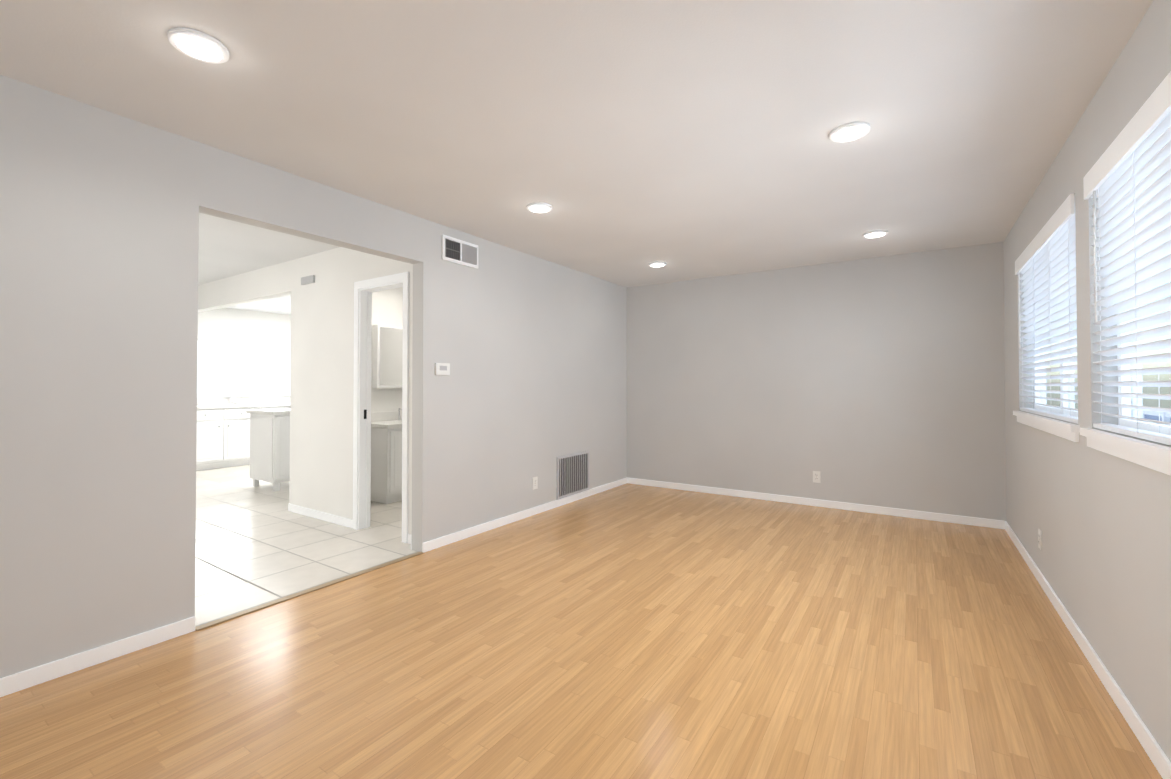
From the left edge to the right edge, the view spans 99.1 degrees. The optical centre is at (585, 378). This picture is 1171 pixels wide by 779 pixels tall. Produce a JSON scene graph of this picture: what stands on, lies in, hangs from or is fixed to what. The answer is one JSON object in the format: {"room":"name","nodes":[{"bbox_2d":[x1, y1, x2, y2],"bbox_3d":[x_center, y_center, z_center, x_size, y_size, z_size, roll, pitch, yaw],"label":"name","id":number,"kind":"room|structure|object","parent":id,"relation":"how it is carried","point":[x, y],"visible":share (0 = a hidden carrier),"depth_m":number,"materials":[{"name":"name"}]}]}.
{"room":"empty living room","nodes":[
{"label":"empty living room","id":0,"kind":"room"},
{"bbox_2d":[198,308,290,397],"bbox_3d":[-6.383,0.087,6.864,0.120,2.440,6.530,0,-1,33],"label":"wall","id":1,"kind":"structure","parent":0,"point":[230,324],"depth_m":8.08,"materials":[{"name":"white paint"}]},
{"bbox_2d":[197,396,289,403],"bbox_3d":[-5.288,0.358,8.388,0.019,0.100,2.765,0,-1,33],"label":"backsplash","id":2,"kind":"structure","parent":1,"relation":"attached to","point":[248,400],"depth_m":8.10,"materials":[{"name":"white tile"}]},
{"bbox_2d":[197,339,290,397],"bbox_3d":[-5.450,-0.149,8.240,0.130,0.890,1.890,0,-1,33],"label":"kitchen window","id":3,"kind":"structure","parent":1,"relation":"in","point":[254,393],"depth_m":8.18,"materials":[{"name":"white"}]},
{"bbox_2d":[198,247,412,534],"bbox_3d":[-3.688,0.069,5.456,5.930,2.440,0.100,0,-1,33],"label":"wall","id":4,"kind":"structure","parent":0,"point":[321,390],"depth_m":4.56,"materials":[{"name":"white paint"}]},
{"bbox_2d":[301,275,314,284],"bbox_3d":[-2.606,-0.926,4.686,0.220,0.070,0.020,0,-1,33],"label":"air vent","id":5,"kind":"object","parent":4,"relation":"in","point":[310,279],"visible":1,"depth_m":4.67,"materials":[{"name":"silver metal"}]},
{"bbox_2d":[288,503,352,527],"bbox_3d":[-2.419,1.241,4.541,1.060,0.072,0.015,0,-1,33],"label":"baseboard","id":6,"kind":"structure","parent":4,"relation":"attached to","point":[339,520],"depth_m":4.51,"materials":[{"name":"white wood"}]},
{"bbox_2d":[353,272,408,542],"bbox_3d":[-1.644,0.222,4.103,0.714,2.098,0.120,0,-1,33],"label":"door frame","id":7,"kind":"structure","parent":4,"relation":"in","point":[364,290],"depth_m":4.23,"materials":[{"name":"white wood"}]},
{"bbox_2d":[195,465,417,626],"bbox_3d":[-3.856,1.335,5.185,6.170,0.100,6.770,0,-1,33],"label":"floor","id":8,"kind":"structure","parent":0,"point":[260,544],"depth_m":3.79,"materials":[{"name":"tile"}]},
{"bbox_2d":[196,408,259,470],"bbox_3d":[-5.540,0.875,7.453,0.619,0.880,0.918,0,-1,33],"label":"base cabinet","id":9,"kind":"object","parent":8,"relation":"on","point":[223,432],"depth_m":7.30,"materials":[{"name":"white wood"}]},
{"bbox_2d":[197,404,267,407],"bbox_3d":[-5.035,0.425,8.221,0.625,0.040,2.765,0,-1,33],"label":"countertop","id":10,"kind":"structure","parent":9,"relation":"on","point":[198,405],"depth_m":7.51,"materials":[{"name":"white stone"}]},
{"bbox_2d":[246,412,289,490],"bbox_3d":[-3.650,0.857,6.056,0.624,0.880,0.525,0,-1,33],"label":"base cabinet","id":11,"kind":"object","parent":8,"relation":"on","point":[270,445],"depth_m":5.77,"materials":[{"name":"white wood"}]},
{"bbox_2d":[246,408,289,415],"bbox_3d":[-3.242,0.405,6.703,0.660,0.040,2.080,0,-1,33],"label":"countertop","id":12,"kind":"structure","parent":11,"relation":"on","point":[261,412],"depth_m":5.89,"materials":[{"name":"white stone"}]},
{"bbox_2d":[260,404,289,408],"bbox_3d":[-5.035,0.886,8.220,0.619,0.880,0.918,0,-1,33],"label":"base cabinet","id":13,"kind":"object","parent":8,"relation":"on","point":[270,406],"depth_m":7.91,"materials":[{"name":"white"}]},
{"bbox_2d":[371,408,401,503],"bbox_3d":[-1.959,0.810,5.542,0.564,0.960,0.920,0,-1,33],"label":"bathroom vanity","id":14,"kind":"object","parent":8,"relation":"on","point":[386,457],"visible":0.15,"depth_m":5.12,"materials":[{"name":"white wood"}]},
{"bbox_2d":[0,75,626,677],"bbox_3d":[-1.328,0.044,3.539,0.120,2.440,6.530,0,-1,33],"label":"wall","id":15,"kind":"structure","parent":0,"point":[100,209],"depth_m":2.36,"materials":[{"name":"grey paint"}]},
{"bbox_2d":[0,616,194,696],"bbox_3d":[-2.494,1.203,1.631,0.018,0.072,2.026,0,-1,33],"label":"baseboard","id":16,"kind":"structure","parent":15,"relation":"attached to","point":[134,643],"depth_m":2.16,"materials":[{"name":"white wood"}]},
{"bbox_2d":[435,363,449,374],"bbox_3d":[-1.084,-0.073,3.782,0.022,0.090,0.130,0,-1,33],"label":"thermostat","id":17,"kind":"object","parent":15,"relation":"attached to","point":[442,368],"visible":0.98,"depth_m":3.77,"materials":[{"name":"white plastic"}]},
{"bbox_2d":[442,234,477,268],"bbox_3d":[-0.982,-1.001,3.948,0.024,0.190,0.370,0,-1,33],"label":"air vent","id":18,"kind":"object","parent":15,"relation":"in","point":[457,251],"visible":1,"depth_m":3.94,"materials":[{"name":"grey metal"}]},
{"bbox_2d":[422,477,627,552],"bbox_3d":[-0.336,1.246,4.912,0.018,0.072,3.080,0,-1,33],"label":"baseboard","id":19,"kind":"structure","parent":15,"relation":"attached to","point":[460,535],"depth_m":4.42,"materials":[{"name":"white wood"}]},
{"bbox_2d":[532,476,537,489],"bbox_3d":[-0.474,0.984,4.707,0.009,0.114,0.070,0,-1,33],"label":"electrical outlet","id":20,"kind":"object","parent":15,"relation":"attached to","point":[534,482],"visible":1,"depth_m":4.70,"materials":[{"name":"white plastic"}]},
{"bbox_2d":[557,451,589,499],"bbox_3d":[-0.117,0.999,5.235,0.025,0.425,0.585,0,-1,33],"label":"air vent","id":21,"kind":"object","parent":15,"relation":"in","point":[573,474],"visible":0.98,"depth_m":5.22,"materials":[{"name":"grey metal"}]},
{"bbox_2d":[371,287,402,411],"bbox_3d":[-1.979,0.078,6.134,0.100,2.440,2.910,0,-1,33],"label":"wall","id":22,"kind":"structure","parent":0,"point":[387,307],"depth_m":5.64,"materials":[{"name":"white paint"}]},
{"bbox_2d":[372,325,402,387],"bbox_3d":[-2.125,-0.242,5.731,0.104,0.690,0.650,0,-1,33],"label":"upper cabinet","id":23,"kind":"object","parent":22,"relation":"attached to","point":[387,354],"visible":0.44,"depth_m":5.53,"materials":[{"name":"white wood"}]},
{"bbox_2d":[0,0,1152,314],"bbox_3d":[-2.272,-1.228,4.177,9.960,0.120,6.770,0,-1,33],"label":"ceiling","id":24,"kind":"structure","parent":0,"point":[632,140],"depth_m":2.20,"materials":[{"name":"paint"}]},
{"bbox_2d":[168,27,229,63],"bbox_3d":[-1.387,-1.191,1.793,0.176,0.016,0.176,0,-1,33],"label":"recessed light","id":25,"kind":"object","parent":24,"relation":"in","point":[198,45],"visible":0.98,"depth_m":1.77,"materials":[{"name":"white plastic"}]},
{"bbox_2d":[527,202,551,212],"bbox_3d":[-0.315,-1.170,3.422,0.176,0.016,0.176,0,-1,33],"label":"recessed light","id":26,"kind":"object","parent":24,"relation":"in","point":[538,207],"visible":1,"depth_m":3.39,"materials":[{"name":"white plastic"}]},
{"bbox_2d":[649,262,666,266],"bbox_3d":[0.726,-1.149,5.023,0.176,0.016,0.176,0,-1,33],"label":"recessed light","id":27,"kind":"object","parent":24,"relation":"in","point":[657,264],"visible":1,"depth_m":4.99,"materials":[{"name":"white plastic"}]},
{"bbox_2d":[829,122,870,142],"bbox_3d":[1.271,-1.183,2.403,0.176,0.016,0.176,0,-1,33],"label":"recessed light","id":28,"kind":"object","parent":24,"relation":"in","point":[851,131],"visible":0.96,"depth_m":2.38,"materials":[{"name":"white plastic"}]},
{"bbox_2d":[863,230,887,237],"bbox_3d":[2.332,-1.162,4.015,0.176,0.016,0.176,0,-1,33],"label":"recessed light","id":29,"kind":"object","parent":24,"relation":"in","point":[875,233],"visible":1,"depth_m":3.99,"materials":[{"name":"white plastic"}]},
{"bbox_2d":[0,483,1162,778],"bbox_3d":[0.305,1.299,2.449,3.790,0.100,6.770,0,-1,33],"label":"floor","id":30,"kind":"structure","parent":0,"point":[632,631],"depth_m":2.12,"materials":[{"name":"brown wood"}]},
{"bbox_2d":[195,552,422,630],"bbox_3d":[-1.565,1.254,3.054,0.044,0.007,1.370,0,-1,33],"label":"threshold","id":31,"kind":"object","parent":30,"relation":"on","point":[227,618],"depth_m":2.89,"materials":[{"name":"beige wood"}]},
{"bbox_2d":[627,242,1005,520],"bbox_3d":[2.082,0.067,5.276,3.910,2.440,0.120,0,-1,33],"label":"wall","id":32,"kind":"structure","parent":0,"point":[877,381],"depth_m":4.95,"materials":[{"name":"grey paint"}]},
{"bbox_2d":[628,477,999,528],"bbox_3d":[2.020,1.250,5.220,3.610,0.072,0.015,0,-1,33],"label":"baseboard","id":33,"kind":"structure","parent":32,"relation":"attached to","point":[983,522],"depth_m":4.94,"materials":[{"name":"white wood"}]},
{"bbox_2d":[813,471,819,482],"bbox_3d":[2.326,0.988,5.026,0.070,0.114,0.009,0,-1,33],"label":"outlet","id":34,"kind":"object","parent":32,"relation":"attached to","point":[816,476],"visible":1,"depth_m":5.02,"materials":[{"name":"white plastic"}]},
{"bbox_2d":[1003,0,1170,761],"bbox_3d":[1.826,0.016,1.465,0.150,2.440,6.770,0,-1,33],"label":"wall","id":35,"kind":"structure","parent":0,"point":[1101,520],"depth_m":2.15,"materials":[{"name":"grey paint"}]},
{"bbox_2d":[1038,529,1041,549],"bbox_3d":[2.795,0.988,3.071,0.009,0.114,0.070,0,-1,33],"label":"electrical outlet","id":36,"kind":"object","parent":35,"relation":"attached to","point":[1039,538],"visible":1,"depth_m":3.05,"materials":[{"name":"white plastic"}]},
{"bbox_2d":[1013,193,1079,441],"bbox_3d":[2.798,-0.284,2.984,0.174,1.180,1.630,0,-1,33],"label":"window","id":37,"kind":"structure","parent":35,"relation":"in","point":[1045,263],"depth_m":2.89,"materials":[{"name":"white plastic"}]},
{"bbox_2d":[1000,520,1170,778],"bbox_3d":[1.757,1.201,1.495,0.015,0.072,6.530,0,-1,33],"label":"baseboard","id":38,"kind":"structure","parent":35,"relation":"attached to","point":[1146,739],"depth_m":2.01,"materials":[{"name":"white wood"}]},
{"bbox_2d":[1080,71,1170,475],"bbox_3d":[1.846,-0.303,1.537,0.174,1.180,1.525,0,-1,33],"label":"window","id":39,"kind":"structure","parent":35,"relation":"in","point":[1127,176],"depth_m":1.78,"materials":[{"name":"white plastic"}]},
{"label":"outside","id":40,"kind":"structure","parent":0,"visible":0},
{"bbox_2d":[1145,414,1170,421],"bbox_3d":[4.347,1.656,2.939,70.000,0.100,70.000,0,-1,33],"label":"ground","id":41,"kind":"structure","parent":40,"point":[1152,416],"depth_m":24.31,"materials":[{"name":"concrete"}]},
{"bbox_2d":[1143,410,1170,421],"bbox_3d":[5.335,1.032,1.101,0.080,1.100,24.080,0,-1,33],"label":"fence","id":42,"kind":"object","parent":41,"relation":"on","point":[1157,414],"depth_m":9.27,"materials":[{"name":"white"}]},
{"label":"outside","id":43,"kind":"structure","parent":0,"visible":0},
{"bbox_2d":[197,342,290,392],"bbox_3d":[-6.729,-0.264,9.053,0.100,3.800,5.000,0,-1,33],"label":"kitchen daylight","id":44,"kind":"structure","parent":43,"point":[223,378],"depth_m":9.36,"materials":[{"name":"white"}]}
]}

